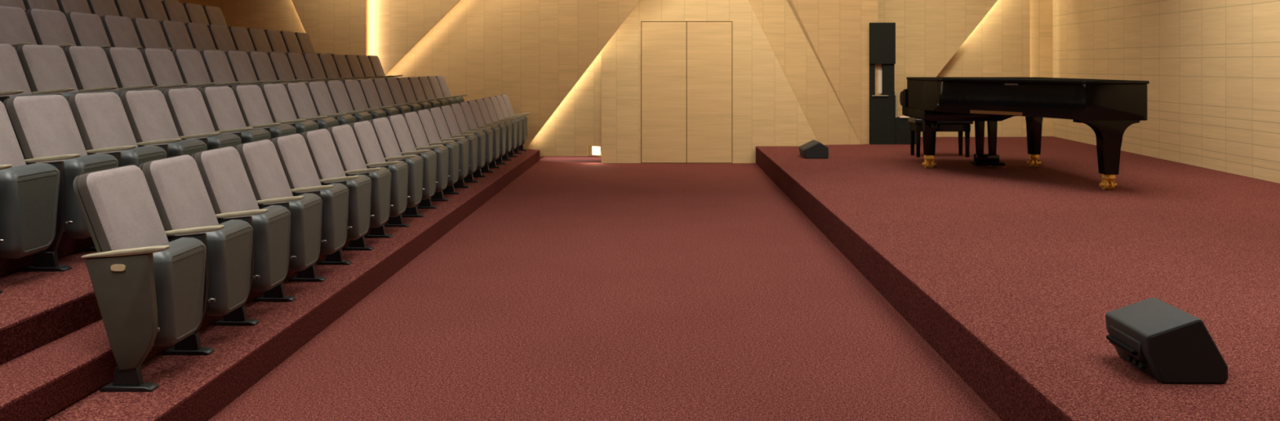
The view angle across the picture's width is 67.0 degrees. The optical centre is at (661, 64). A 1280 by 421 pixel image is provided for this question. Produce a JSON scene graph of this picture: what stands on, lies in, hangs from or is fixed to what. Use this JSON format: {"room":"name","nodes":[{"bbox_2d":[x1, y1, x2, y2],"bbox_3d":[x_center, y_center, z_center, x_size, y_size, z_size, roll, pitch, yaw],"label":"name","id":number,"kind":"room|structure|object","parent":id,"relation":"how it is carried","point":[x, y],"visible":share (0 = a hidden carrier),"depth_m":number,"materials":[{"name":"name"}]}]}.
{"room":"concert hall auditorium","nodes":[
{"label":"concert hall auditorium","id":0,"kind":"room"},
{"bbox_2d":[177,0,305,32],"bbox_3d":[-7.329,-1.178,17.876,4.573,3.900,0.027,0,0,25],"label":"wall","id":1,"kind":"structure","parent":0,"point":[273,15],"depth_m":17.92,"materials":[{"name":"brown wood"}]},
{"bbox_2d":[291,0,366,55],"bbox_3d":[-6.407,-1.178,17.332,2.872,3.900,0.027,0,0,25],"label":"wall","id":2,"kind":"structure","parent":0,"point":[338,27],"depth_m":17.00,"materials":[{"name":"brown wood"}]},
{"bbox_2d":[366,0,460,75],"bbox_3d":[-4.408,-1.078,16.633,7.481,4.100,0.027,0,0,25],"label":"wall","id":3,"kind":"structure","parent":0,"point":[393,27],"depth_m":16.68,"materials":[{"name":"brown wood"}]},
{"bbox_2d":[385,0,639,149],"bbox_3d":[-2.921,-0.853,16.189,9.432,4.550,0.027,0,0,25],"label":"wall","id":4,"kind":"structure","parent":0,"point":[534,53],"depth_m":15.90,"materials":[{"name":"brown wood"}]},
{"bbox_2d":[525,50,601,155],"bbox_3d":[-1.728,-0.798,15.800,1.721,4.659,0.032,0,0,25],"label":"wall","id":5,"kind":"structure","parent":0,"point":[575,124],"depth_m":15.60,"materials":[{"name":"brown wood"}]},
{"bbox_2d":[208,155,1001,420],"bbox_3d":[-0.245,1.622,6.810,3.610,0.100,19.620,0,0,0],"label":"floor","id":6,"kind":"structure","parent":0,"point":[585,288],"depth_m":5.81,"materials":[{"name":"red carpet"}]},
{"bbox_2d":[44,149,544,420],"bbox_3d":[-5.700,1.537,7.950,7.400,0.270,21.900,0,0,0],"label":"platform","id":7,"kind":"object","parent":6,"relation":"on","point":[192,388],"visible":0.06,"depth_m":5.18,"materials":[{"name":"red carpet"}]},
{"bbox_2d":[0,250,102,365],"bbox_3d":[-6.075,1.250,7.950,6.650,0.305,21.900,0,0,0],"label":"platform","id":8,"kind":"object","parent":7,"relation":"on","point":[37,309],"depth_m":4.51,"materials":[{"name":"red carpet"}]},
{"bbox_2d":[0,101,60,293],"bbox_3d":[-3.333,0.635,4.851,0.445,0.924,0.554,0,0,0],"label":"chair","id":9,"kind":"object","parent":8,"relation":"on","point":[29,193],"visible":1,"depth_m":4.85,"materials":[{"name":"grey plastic"}]},
{"bbox_2d":[0,229,93,276],"bbox_3d":[-6.400,1.022,7.950,6.000,0.150,21.900,0,0,0],"label":"step","id":10,"kind":"structure","parent":8,"relation":"on","point":[67,246],"depth_m":5.46,"materials":[{"name":"red carpet"}]},
{"bbox_2d":[3,94,118,271],"bbox_3d":[-3.333,0.635,5.397,0.445,0.924,0.554,0,0,0],"label":"chair","id":11,"kind":"object","parent":8,"relation":"on","point":[45,127],"visible":0.63,"depth_m":5.26,"materials":[{"name":"beige fabric"}]},
{"bbox_2d":[66,92,166,251],"bbox_3d":[-3.333,0.635,5.944,0.445,0.924,0.554,0,0,0],"label":"chair","id":12,"kind":"object","parent":8,"relation":"on","point":[100,118],"visible":0.42,"depth_m":5.87,"materials":[{"name":"beige fabric"}]},
{"bbox_2d":[117,89,207,158],"bbox_3d":[-3.333,0.635,6.489,0.445,0.924,0.554,0,0,0],"label":"chair","id":13,"kind":"object","parent":8,"relation":"on","point":[149,117],"visible":0.39,"depth_m":6.42,"materials":[{"name":"beige fabric"}]},
{"bbox_2d":[161,88,241,150],"bbox_3d":[-3.333,0.635,7.035,0.445,0.924,0.554,0,0,0],"label":"chair","id":14,"kind":"object","parent":8,"relation":"on","point":[187,107],"visible":0.44,"depth_m":6.97,"materials":[{"name":"beige fabric"}]},
{"bbox_2d":[198,86,271,144],"bbox_3d":[-3.333,0.635,7.582,0.445,0.924,0.554,0,0,0],"label":"chair","id":15,"kind":"object","parent":8,"relation":"on","point":[224,113],"visible":0.4,"depth_m":7.51,"materials":[{"name":"beige fabric"}]},
{"bbox_2d":[230,84,296,138],"bbox_3d":[-3.333,0.635,8.127,0.445,0.924,0.554,0,0,0],"label":"chair","id":16,"kind":"object","parent":8,"relation":"on","point":[251,100],"visible":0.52,"depth_m":8.06,"materials":[{"name":"beige fabric"}]},
{"bbox_2d":[258,83,319,133],"bbox_3d":[-3.333,0.635,8.674,0.445,0.924,0.554,0,0,0],"label":"chair","id":17,"kind":"object","parent":8,"relation":"on","point":[276,96],"visible":0.38,"depth_m":8.60,"materials":[{"name":"beige fabric"}]},
{"bbox_2d":[282,82,338,128],"bbox_3d":[-3.333,0.635,9.220,0.445,0.924,0.554,0,0,0],"label":"chair","id":18,"kind":"object","parent":8,"relation":"on","point":[300,96],"visible":0.32,"depth_m":9.15,"materials":[{"name":"beige fabric"}]},
{"bbox_2d":[305,81,355,125],"bbox_3d":[-3.333,0.635,9.765,0.445,0.924,0.554,0,0,0],"label":"chair","id":19,"kind":"object","parent":8,"relation":"on","point":[321,97],"visible":0.34,"depth_m":9.70,"materials":[{"name":"beige fabric"}]},
{"bbox_2d":[324,80,372,122],"bbox_3d":[-3.333,0.635,10.312,0.445,0.924,0.554,0,0,0],"label":"chair","id":20,"kind":"object","parent":8,"relation":"on","point":[338,93],"visible":0.41,"depth_m":10.24,"materials":[{"name":"beige fabric"}]},
{"bbox_2d":[341,80,386,119],"bbox_3d":[-3.333,0.635,10.857,0.445,0.924,0.554,0,0,0],"label":"chair","id":21,"kind":"object","parent":8,"relation":"on","point":[353,87],"visible":0.3,"depth_m":10.79,"materials":[{"name":"beige fabric"}]},
{"bbox_2d":[356,79,399,116],"bbox_3d":[-3.333,0.635,11.403,0.445,0.924,0.554,0,0,0],"label":"chair","id":22,"kind":"object","parent":8,"relation":"on","point":[367,86],"visible":0.36,"depth_m":11.32,"materials":[{"name":"beige fabric"}]},
{"bbox_2d":[371,78,411,114],"bbox_3d":[-3.333,0.635,11.950,0.445,0.924,0.554,0,0,0],"label":"chair","id":23,"kind":"object","parent":8,"relation":"on","point":[382,88],"visible":0.34,"depth_m":11.88,"materials":[{"name":"beige fabric"}]},
{"bbox_2d":[384,77,422,111],"bbox_3d":[-3.333,0.635,12.495,0.445,0.924,0.554,0,0,0],"label":"chair","id":24,"kind":"object","parent":8,"relation":"on","point":[393,85],"visible":0.43,"depth_m":12.42,"materials":[{"name":"beige fabric"}]},
{"bbox_2d":[396,77,431,109],"bbox_3d":[-3.333,0.635,13.041,0.445,0.924,0.554,0,0,0],"label":"chair","id":25,"kind":"object","parent":8,"relation":"on","point":[406,89],"visible":0.37,"depth_m":12.97,"materials":[{"name":"beige fabric"}]},
{"bbox_2d":[407,76,440,107],"bbox_3d":[-3.333,0.635,13.588,0.445,0.924,0.554,0,0,0],"label":"chair","id":26,"kind":"object","parent":8,"relation":"on","point":[415,82],"visible":0.32,"depth_m":13.52,"materials":[{"name":"beige fabric"}]},
{"bbox_2d":[417,75,448,106],"bbox_3d":[-3.333,0.635,14.133,0.445,0.924,0.554,0,0,0],"label":"chair","id":27,"kind":"object","parent":8,"relation":"on","point":[424,81],"visible":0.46,"depth_m":14.05,"materials":[{"name":"beige fabric"}]},
{"bbox_2d":[426,75,457,104],"bbox_3d":[-3.333,0.635,14.680,0.445,0.924,0.554,0,0,0],"label":"chair","id":28,"kind":"object","parent":8,"relation":"on","point":[433,80],"visible":0.35,"depth_m":14.61,"materials":[{"name":"beige fabric"}]},
{"bbox_2d":[435,75,467,103],"bbox_3d":[-3.333,0.635,15.257,0.445,0.924,0.617,0,0,0],"label":"chair","id":29,"kind":"object","parent":8,"relation":"on","point":[441,79],"visible":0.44,"depth_m":15.17,"materials":[{"name":"beige fabric"}]},
{"bbox_3d":[-6.565,0.940,7.950,5.670,0.315,21.900,0,0,0],"label":"platform","id":30,"kind":"object","parent":8,"relation":"on","visible":0},
{"bbox_2d":[0,44,49,103],"bbox_3d":[-4.293,0.320,6.386,0.445,0.924,0.541,0,0,0],"label":"chair","id":31,"kind":"object","parent":30,"relation":"on","point":[13,81],"visible":0.28,"depth_m":6.49,"materials":[{"name":"beige fabric"}]},
{"bbox_2d":[14,44,94,98],"bbox_3d":[-4.293,0.320,6.919,0.445,0.924,0.541,0,0,0],"label":"chair","id":32,"kind":"object","parent":30,"relation":"on","point":[46,69],"visible":0.3,"depth_m":6.86,"materials":[{"name":"beige fabric"}]},
{"bbox_2d":[62,45,135,94],"bbox_3d":[-4.293,0.320,7.452,0.445,0.924,0.541,0,0,0],"label":"chair","id":33,"kind":"object","parent":30,"relation":"on","point":[91,68],"visible":0.28,"depth_m":7.39,"materials":[{"name":"beige fabric"}]},
{"bbox_2d":[103,47,169,92],"bbox_3d":[-4.293,0.320,7.985,0.445,0.924,0.541,0,0,0],"label":"chair","id":34,"kind":"object","parent":30,"relation":"on","point":[129,68],"visible":0.29,"depth_m":7.92,"materials":[{"name":"beige fabric"}]},
{"bbox_2d":[139,48,201,88],"bbox_3d":[-4.293,0.320,8.518,0.445,0.924,0.541,0,0,0],"label":"chair","id":35,"kind":"object","parent":30,"relation":"on","point":[162,68],"visible":0.19,"depth_m":8.46,"materials":[{"name":"beige fabric"}]},
{"bbox_2d":[170,48,227,88],"bbox_3d":[-4.293,0.320,9.051,0.445,0.924,0.541,0,0,0],"label":"chair","id":36,"kind":"object","parent":30,"relation":"on","point":[190,64],"visible":0.22,"depth_m":8.99,"materials":[{"name":"beige fabric"}]},
{"bbox_2d":[199,49,249,87],"bbox_3d":[-4.293,0.320,9.584,0.445,0.924,0.541,0,0,0],"label":"chair","id":37,"kind":"object","parent":30,"relation":"on","point":[218,68],"visible":0.2,"depth_m":9.52,"materials":[{"name":"beige fabric"}]},
{"bbox_2d":[224,50,271,85],"bbox_3d":[-4.293,0.320,10.117,0.445,0.924,0.541,0,0,0],"label":"chair","id":38,"kind":"object","parent":30,"relation":"on","point":[240,64],"visible":0.27,"depth_m":10.05,"materials":[{"name":"beige fabric"}]},
{"bbox_2d":[246,51,291,84],"bbox_3d":[-4.293,0.320,10.650,0.445,0.924,0.541,0,0,0],"label":"chair","id":39,"kind":"object","parent":30,"relation":"on","point":[260,62],"visible":0.3,"depth_m":10.58,"materials":[{"name":"beige fabric"}]},
{"bbox_2d":[266,52,308,83],"bbox_3d":[-4.293,0.320,11.183,0.445,0.924,0.541,0,0,0],"label":"chair","id":40,"kind":"object","parent":30,"relation":"on","point":[282,68],"visible":0.23,"depth_m":11.12,"materials":[{"name":"beige fabric"}]},
{"bbox_2d":[285,53,324,82],"bbox_3d":[-4.293,0.320,11.716,0.445,0.924,0.541,0,0,0],"label":"chair","id":41,"kind":"object","parent":30,"relation":"on","point":[300,69],"visible":0.17,"depth_m":11.65,"materials":[{"name":"beige fabric"}]},
{"bbox_2d":[302,53,338,81],"bbox_3d":[-4.293,0.320,12.249,0.445,0.924,0.541,0,0,0],"label":"chair","id":42,"kind":"object","parent":30,"relation":"on","point":[313,62],"visible":0.17,"depth_m":12.18,"materials":[{"name":"beige fabric"}]},
{"bbox_2d":[317,53,351,80],"bbox_3d":[-4.293,0.320,12.782,0.445,0.924,0.541,0,0,0],"label":"chair","id":43,"kind":"object","parent":30,"relation":"on","point":[328,64],"visible":0.22,"depth_m":12.72,"materials":[{"name":"beige fabric"}]},
{"bbox_2d":[331,53,360,79],"bbox_3d":[-4.293,0.320,13.315,0.445,0.924,0.541,0,0,0],"label":"chair","id":44,"kind":"object","parent":30,"relation":"on","point":[341,64],"visible":0.3,"depth_m":13.24,"materials":[{"name":"beige fabric"}]},
{"bbox_2d":[344,54,374,79],"bbox_3d":[-4.293,0.320,13.848,0.445,0.924,0.541,0,0,0],"label":"chair","id":45,"kind":"object","parent":30,"relation":"on","point":[353,61],"visible":0.22,"depth_m":13.78,"materials":[{"name":"beige fabric"}]},
{"bbox_2d":[355,54,385,79],"bbox_3d":[-4.293,0.320,14.381,0.445,0.924,0.541,0,0,0],"label":"chair","id":46,"kind":"object","parent":30,"relation":"on","point":[364,61],"visible":0.23,"depth_m":14.31,"materials":[{"name":"beige fabric"}]},
{"bbox_2d":[367,55,403,78],"bbox_3d":[-4.293,0.320,14.944,0.445,0.924,0.603,0,0,0],"label":"chair","id":47,"kind":"object","parent":30,"relation":"on","point":[375,61],"visible":0.29,"depth_m":14.86,"materials":[{"name":"beige fabric"}]},
{"bbox_3d":[-7.045,0.615,7.950,4.710,0.335,21.900,0,0,0],"label":"platform","id":48,"kind":"object","parent":30,"relation":"on","visible":0},
{"bbox_2d":[0,5,37,48],"bbox_3d":[-5.173,-0.015,7.820,0.445,0.924,0.550,0,0,0],"label":"chair","id":49,"kind":"object","parent":48,"relation":"on","point":[15,29],"visible":0.23,"depth_m":7.86,"materials":[{"name":"beige fabric"}]},
{"bbox_2d":[25,8,75,48],"bbox_3d":[-5.173,-0.015,8.362,0.445,0.924,0.550,0,0,0],"label":"chair","id":50,"kind":"object","parent":48,"relation":"on","point":[49,27],"visible":0.22,"depth_m":8.31,"materials":[{"name":"beige fabric"}]},
{"bbox_2d":[64,12,111,49],"bbox_3d":[-5.173,-0.015,8.904,0.445,0.924,0.550,0,0,0],"label":"chair","id":51,"kind":"object","parent":48,"relation":"on","point":[87,29],"visible":0.17,"depth_m":8.85,"materials":[{"name":"beige fabric"}]},
{"bbox_2d":[99,15,142,50],"bbox_3d":[-5.173,-0.015,9.446,0.445,0.924,0.550,0,0,0],"label":"chair","id":52,"kind":"object","parent":48,"relation":"on","point":[120,31],"visible":0.2,"depth_m":9.40,"materials":[{"name":"beige fabric"}]},
{"bbox_2d":[131,17,171,49],"bbox_3d":[-5.173,-0.015,9.988,0.445,0.924,0.550,0,0,0],"label":"chair","id":53,"kind":"object","parent":48,"relation":"on","point":[149,32],"visible":0.14,"depth_m":9.94,"materials":[{"name":"beige fabric"}]},
{"bbox_2d":[158,20,197,50],"bbox_3d":[-5.173,-0.015,10.530,0.445,0.924,0.550,0,0,0],"label":"chair","id":54,"kind":"object","parent":48,"relation":"on","point":[175,33],"visible":0.2,"depth_m":10.48,"materials":[{"name":"beige fabric"}]},
{"bbox_2d":[184,22,220,51],"bbox_3d":[-5.173,-0.015,11.072,0.445,0.924,0.550,0,0,0],"label":"chair","id":55,"kind":"object","parent":48,"relation":"on","point":[199,34],"visible":0.16,"depth_m":11.02,"materials":[{"name":"beige fabric"}]},
{"bbox_2d":[206,24,241,52],"bbox_3d":[-5.173,-0.015,11.614,0.445,0.924,0.550,0,0,0],"label":"chair","id":56,"kind":"object","parent":48,"relation":"on","point":[221,37],"visible":0.12,"depth_m":11.56,"materials":[{"name":"beige fabric"}]},
{"bbox_2d":[227,26,260,52],"bbox_3d":[-5.173,-0.015,12.156,0.445,0.924,0.550,0,0,0],"label":"chair","id":57,"kind":"object","parent":48,"relation":"on","point":[241,37],"visible":0.16,"depth_m":12.11,"materials":[{"name":"beige fabric"}]},
{"bbox_2d":[246,27,277,53],"bbox_3d":[-5.173,-0.015,12.698,0.445,0.924,0.550,0,0,0],"label":"chair","id":58,"kind":"object","parent":48,"relation":"on","point":[258,37],"visible":0.19,"depth_m":12.65,"materials":[{"name":"beige fabric"}]},
{"bbox_2d":[263,29,293,53],"bbox_3d":[-5.173,-0.015,13.240,0.445,0.924,0.550,0,0,0],"label":"chair","id":59,"kind":"object","parent":48,"relation":"on","point":[276,42],"visible":0.21,"depth_m":13.19,"materials":[{"name":"beige fabric"}]},
{"bbox_2d":[280,31,308,53],"bbox_3d":[-5.173,-0.015,13.782,0.445,0.924,0.550,0,0,0],"label":"chair","id":60,"kind":"object","parent":48,"relation":"on","point":[290,39],"visible":0.2,"depth_m":13.73,"materials":[{"name":"beige fabric"}]},
{"bbox_2d":[294,31,334,54],"bbox_3d":[-5.173,-0.015,14.355,0.445,0.924,0.613,0,0,0],"label":"chair","id":61,"kind":"object","parent":48,"relation":"on","point":[304,42],"visible":0.19,"depth_m":14.28,"materials":[{"name":"beige fabric"}]},
{"bbox_3d":[-7.485,0.280,7.950,3.830,0.335,21.900,0,0,0],"label":"platform","id":62,"kind":"object","parent":48,"relation":"on","visible":0},
{"bbox_2d":[22,0,60,11],"bbox_3d":[-6.063,-0.350,9.589,0.445,0.924,0.548,0,0,0],"label":"chair","id":63,"kind":"object","parent":62,"relation":"on","point":[52,5],"visible":0.02,"depth_m":9.57,"materials":[{"name":"beige fabric"}]},
{"bbox_2d":[56,0,91,13],"bbox_3d":[-6.063,-0.350,10.129,0.445,0.924,0.548,0,0,0],"label":"chair","id":64,"kind":"object","parent":62,"relation":"on","point":[65,6],"visible":0.02,"depth_m":10.10,"materials":[{"name":"beige fabric"}]},
{"bbox_2d":[86,0,119,16],"bbox_3d":[-6.063,-0.350,10.669,0.445,0.924,0.548,0,0,0],"label":"chair","id":65,"kind":"object","parent":62,"relation":"on","point":[99,7],"visible":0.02,"depth_m":10.64,"materials":[{"name":"beige fabric"}]},
{"bbox_2d":[114,0,145,19],"bbox_3d":[-6.063,-0.350,11.209,0.445,0.924,0.548,0,0,0],"label":"chair","id":66,"kind":"object","parent":62,"relation":"on","point":[131,9],"visible":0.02,"depth_m":11.18,"materials":[{"name":"beige fabric"}]},
{"bbox_2d":[138,0,168,21],"bbox_3d":[-6.063,-0.350,11.749,0.445,0.924,0.548,0,0,0],"label":"chair","id":67,"kind":"object","parent":62,"relation":"on","point":[152,9],"visible":0.12,"depth_m":11.72,"materials":[{"name":"beige fabric"}]},
{"bbox_2d":[160,0,189,23],"bbox_3d":[-6.063,-0.350,12.289,0.445,0.924,0.548,0,0,0],"label":"chair","id":68,"kind":"object","parent":62,"relation":"on","point":[175,11],"visible":0.12,"depth_m":12.25,"materials":[{"name":"beige fabric"}]},
{"bbox_2d":[182,2,208,25],"bbox_3d":[-6.063,-0.350,12.829,0.445,0.924,0.548,0,0,0],"label":"chair","id":69,"kind":"object","parent":62,"relation":"on","point":[195,13],"visible":0.11,"depth_m":12.79,"materials":[{"name":"beige fabric"}]},
{"bbox_2d":[202,5,227,26],"bbox_3d":[-6.063,-0.350,13.400,0.445,0.924,0.611,0,0,0],"label":"chair","id":70,"kind":"object","parent":62,"relation":"on","point":[214,15],"visible":0.16,"depth_m":13.33,"materials":[{"name":"beige fabric"}]},
{"bbox_2d":[73,164,206,391],"bbox_3d":[-2.353,0.940,4.402,0.445,0.924,0.533,0,0,0],"label":"chair","id":71,"kind":"object","parent":7,"relation":"on","point":[148,289],"visible":1,"depth_m":4.23,"materials":[{"name":"beige fabric"}]},
{"bbox_2d":[138,155,253,355],"bbox_3d":[-2.353,0.940,4.927,0.445,0.924,0.533,0,0,0],"label":"chair","id":72,"kind":"object","parent":7,"relation":"on","point":[176,186],"visible":0.8,"depth_m":4.83,"materials":[{"name":"beige fabric"}]},
{"bbox_2d":[0,190,443,420],"bbox_3d":[-5.910,1.327,7.950,6.980,0.150,21.900,0,0,0],"label":"step","id":73,"kind":"structure","parent":7,"relation":"on","point":[41,383],"depth_m":4.03,"materials":[{"name":"red carpet"}]},
{"bbox_2d":[191,146,290,325],"bbox_3d":[-2.353,0.940,5.452,0.445,0.924,0.533,0,0,0],"label":"chair","id":74,"kind":"object","parent":7,"relation":"on","point":[224,175],"visible":0.75,"depth_m":5.36,"materials":[{"name":"beige fabric"}]},
{"bbox_2d":[233,139,322,302],"bbox_3d":[-2.353,0.940,5.977,0.445,0.924,0.533,0,0,0],"label":"chair","id":75,"kind":"object","parent":7,"relation":"on","point":[264,169],"visible":0.8,"depth_m":5.88,"materials":[{"name":"beige fabric"}]},
{"bbox_2d":[269,133,348,281],"bbox_3d":[-2.353,0.940,6.502,0.445,0.924,0.533,0,0,0],"label":"chair","id":76,"kind":"object","parent":7,"relation":"on","point":[292,150],"visible":0.71,"depth_m":6.40,"materials":[{"name":"beige fabric"}]},
{"bbox_2d":[300,128,371,265],"bbox_3d":[-2.353,0.940,7.027,0.445,0.924,0.533,0,0,0],"label":"chair","id":77,"kind":"object","parent":7,"relation":"on","point":[320,144],"visible":0.62,"depth_m":6.92,"materials":[{"name":"beige fabric"}]},
{"bbox_2d":[325,124,391,250],"bbox_3d":[-2.353,0.940,7.552,0.445,0.924,0.533,0,0,0],"label":"chair","id":78,"kind":"object","parent":7,"relation":"on","point":[343,136],"visible":0.66,"depth_m":7.45,"materials":[{"name":"beige fabric"}]},
{"bbox_2d":[348,120,408,238],"bbox_3d":[-2.353,0.940,8.077,0.445,0.924,0.533,0,0,0],"label":"chair","id":79,"kind":"object","parent":7,"relation":"on","point":[364,132],"visible":0.64,"depth_m":7.97,"materials":[{"name":"beige fabric"}]},
{"bbox_2d":[368,117,423,226],"bbox_3d":[-2.353,0.940,8.602,0.445,0.924,0.533,0,0,0],"label":"chair","id":80,"kind":"object","parent":7,"relation":"on","point":[382,127],"visible":0.6,"depth_m":8.49,"materials":[{"name":"beige fabric"}]},
{"bbox_2d":[385,114,436,217],"bbox_3d":[-2.353,0.940,9.127,0.445,0.924,0.533,0,0,0],"label":"chair","id":81,"kind":"object","parent":7,"relation":"on","point":[399,126],"visible":0.62,"depth_m":9.02,"materials":[{"name":"beige fabric"}]},
{"bbox_2d":[401,111,448,208],"bbox_3d":[-2.353,0.940,9.652,0.445,0.924,0.533,0,0,0],"label":"chair","id":82,"kind":"object","parent":7,"relation":"on","point":[417,133],"visible":0.59,"depth_m":9.54,"materials":[{"name":"beige fabric"}]},
{"bbox_2d":[414,109,459,201],"bbox_3d":[-2.353,0.940,10.177,0.445,0.924,0.533,0,0,0],"label":"chair","id":83,"kind":"object","parent":7,"relation":"on","point":[425,117],"visible":0.61,"depth_m":10.07,"materials":[{"name":"beige fabric"}]},
{"bbox_2d":[427,106,469,194],"bbox_3d":[-2.353,0.940,10.702,0.445,0.924,0.533,0,0,0],"label":"chair","id":84,"kind":"object","parent":7,"relation":"on","point":[437,114],"visible":0.49,"depth_m":10.59,"materials":[{"name":"beige fabric"}]},
{"bbox_2d":[439,105,478,188],"bbox_3d":[-2.353,0.940,11.227,0.445,0.924,0.533,0,0,0],"label":"chair","id":85,"kind":"object","parent":7,"relation":"on","point":[447,112],"visible":0.57,"depth_m":11.12,"materials":[{"name":"beige fabric"}]},
{"bbox_2d":[448,103,485,182],"bbox_3d":[-2.353,0.940,11.752,0.445,0.924,0.533,0,0,0],"label":"chair","id":86,"kind":"object","parent":7,"relation":"on","point":[458,113],"visible":0.45,"depth_m":11.64,"materials":[{"name":"beige fabric"}]},
{"bbox_2d":[457,102,493,177],"bbox_3d":[-2.353,0.940,12.277,0.445,0.924,0.533,0,0,0],"label":"chair","id":87,"kind":"object","parent":7,"relation":"on","point":[465,107],"visible":0.57,"depth_m":12.17,"materials":[{"name":"beige fabric"}]},
{"bbox_2d":[466,100,500,173],"bbox_3d":[-2.353,0.940,12.802,0.445,0.924,0.533,0,0,0],"label":"chair","id":88,"kind":"object","parent":7,"relation":"on","point":[474,108],"visible":0.52,"depth_m":12.69,"materials":[{"name":"beige fabric"}]},
{"bbox_2d":[475,98,506,168],"bbox_3d":[-2.353,0.940,13.327,0.445,0.924,0.533,0,0,0],"label":"chair","id":89,"kind":"object","parent":7,"relation":"on","point":[481,104],"visible":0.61,"depth_m":13.21,"materials":[{"name":"beige fabric"}]},
{"bbox_2d":[482,97,512,164],"bbox_3d":[-2.353,0.940,13.852,0.445,0.924,0.533,0,0,0],"label":"chair","id":90,"kind":"object","parent":7,"relation":"on","point":[486,100],"visible":0.54,"depth_m":13.74,"materials":[{"name":"beige fabric"}]},
{"bbox_2d":[488,96,517,160],"bbox_3d":[-2.353,0.940,14.377,0.445,0.924,0.533,0,0,0],"label":"chair","id":91,"kind":"object","parent":7,"relation":"on","point":[494,100],"visible":0.45,"depth_m":14.27,"materials":[{"name":"beige fabric"}]},
{"bbox_2d":[494,95,522,157],"bbox_3d":[-2.353,0.940,14.902,0.445,0.924,0.533,0,0,0],"label":"chair","id":92,"kind":"object","parent":7,"relation":"on","point":[502,105],"visible":0.52,"depth_m":14.78,"materials":[{"name":"beige fabric"}]},
{"bbox_2d":[500,93,530,154],"bbox_3d":[-2.353,0.940,15.457,0.445,0.924,0.594,0,0,0],"label":"chair","id":93,"kind":"object","parent":7,"relation":"on","point":[505,98],"visible":0.58,"depth_m":15.36,"materials":[{"name":"beige fabric"}]},
{"bbox_2d":[755,136,1279,420],"bbox_3d":[4.452,1.486,7.275,5.897,0.372,20.550,0,0,0],"label":"stage platform","id":94,"kind":"object","parent":6,"relation":"on","point":[1011,273],"visible":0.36,"depth_m":6.54,"materials":[{"name":"red carpet"}]},
{"bbox_2d":[798,139,828,159],"bbox_3d":[2.135,1.187,13.578,0.347,0.226,0.504,0,0,0],"label":"stage monitor","id":95,"kind":"object","parent":94,"relation":"on","point":[813,149],"visible":1,"depth_m":13.33,"materials":[{"name":"black plastic"}]},
{"bbox_2d":[869,22,915,144],"bbox_3d":[3.810,0.307,15.838,0.820,1.985,0.245,0,0,0],"label":"loudspeaker","id":96,"kind":"object","parent":94,"relation":"on","point":[885,128],"visible":0.88,"depth_m":15.74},
{"bbox_2d":[907,116,973,157],"bbox_3d":[3.960,1.028,13.720,0.820,0.545,0.420,0,0,0],"label":"piano bench","id":97,"kind":"object","parent":94,"relation":"on","point":[915,124],"visible":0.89,"depth_m":13.54,"materials":[{"name":"black wood"}]},
{"bbox_2d":[899,76,1149,190],"bbox_3d":[4.085,0.732,11.401,1.730,1.134,3.338,0,0,0],"label":"grand piano","id":98,"kind":"object","parent":94,"relation":"on","point":[1108,107],"visible":1,"depth_m":10.66,"materials":[{"name":"black wood"}]},
{"bbox_2d":[1105,297,1228,383],"bbox_3d":[2.129,1.168,4.116,0.362,0.264,0.378,0,0,0],"label":"stage monitor","id":99,"kind":"object","parent":94,"relation":"on","point":[1166,342],"visible":1,"depth_m":3.93,"materials":[{"name":"black plastic"}]},
{"bbox_2d":[1126,355,1146,369],"bbox_3d":[1.987,1.244,4.040,0.025,0.028,0.125,0,0,0],"label":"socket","id":100,"kind":"object","parent":99,"relation":"attached to","point":[1142,362],"depth_m":4.01,"materials":[{"name":"black plastic"}]},
{"bbox_2d":[601,0,817,163],"bbox_3d":[0.834,-0.778,15.430,3.580,4.700,0.060,0,0,0],"label":"wall","id":101,"kind":"structure","parent":0,"point":[766,111],"depth_m":15.40,"materials":[{"name":"brown wood"}]},
{"bbox_2d":[641,22,686,162],"bbox_3d":[0.042,0.441,15.402,0.711,2.242,0.020,0,0,0],"label":"door","id":102,"kind":"structure","parent":101,"relation":"in","point":[664,44],"depth_m":15.39,"materials":[{"name":"brown wood"}]},
{"bbox_2d":[640,21,732,163],"bbox_3d":[0.404,0.440,15.409,1.458,2.264,0.023,0,0,0],"label":"trim","id":103,"kind":"structure","parent":101,"relation":"attached to","point":[641,21],"depth_m":15.40,"materials":[{"name":"beige wood"}]},
{"bbox_2d":[687,22,731,162],"bbox_3d":[0.765,0.441,15.402,0.711,2.242,0.020,0,0,0],"label":"door","id":104,"kind":"structure","parent":101,"relation":"in","point":[708,43],"depth_m":15.39,"materials":[{"name":"brown wood"}]},
{"bbox_2d":[748,0,861,145],"bbox_3d":[2.095,-0.889,15.574,2.390,4.478,0.030,0,0,-9],"label":"wall","id":105,"kind":"structure","parent":0,"point":[780,20],"depth_m":15.59,"materials":[{"name":"brown wood"}]},
{"bbox_2d":[791,0,878,144],"bbox_3d":[2.299,-0.778,15.655,2.530,4.700,0.030,0,0,-9],"label":"wall","id":106,"kind":"structure","parent":0,"point":[837,30],"depth_m":15.75,"materials":[{"name":"beige wood"}]},
{"bbox_2d":[878,0,997,117],"bbox_3d":[5.285,-0.889,17.185,4.570,4.478,0.030,0,0,0],"label":"wall","id":107,"kind":"structure","parent":0,"point":[929,33],"depth_m":17.17,"materials":[{"name":"brown wood"}]},
{"bbox_2d":[920,0,1030,137],"bbox_3d":[4.812,-0.778,17.395,3.625,4.700,0.050,0,0,0],"label":"wall","id":108,"kind":"structure","parent":0,"point":[999,46],"depth_m":17.37,"materials":[{"name":"brown wood"}]},
{"bbox_2d":[1030,0,1053,136],"bbox_3d":[6.862,-0.778,17.550,1.075,4.700,0.100,0,0,0],"label":"wall","id":109,"kind":"structure","parent":0,"point":[1041,11],"depth_m":17.50,"materials":[{"name":"brown wood"}]},
{"bbox_2d":[1053,0,1279,183],"bbox_3d":[6.673,-0.778,7.300,0.120,4.700,20.628,0,0,3],"label":"wall","id":110,"kind":"structure","parent":0,"point":[1211,68],"depth_m":12.52,"materials":[{"name":"brown wood"}]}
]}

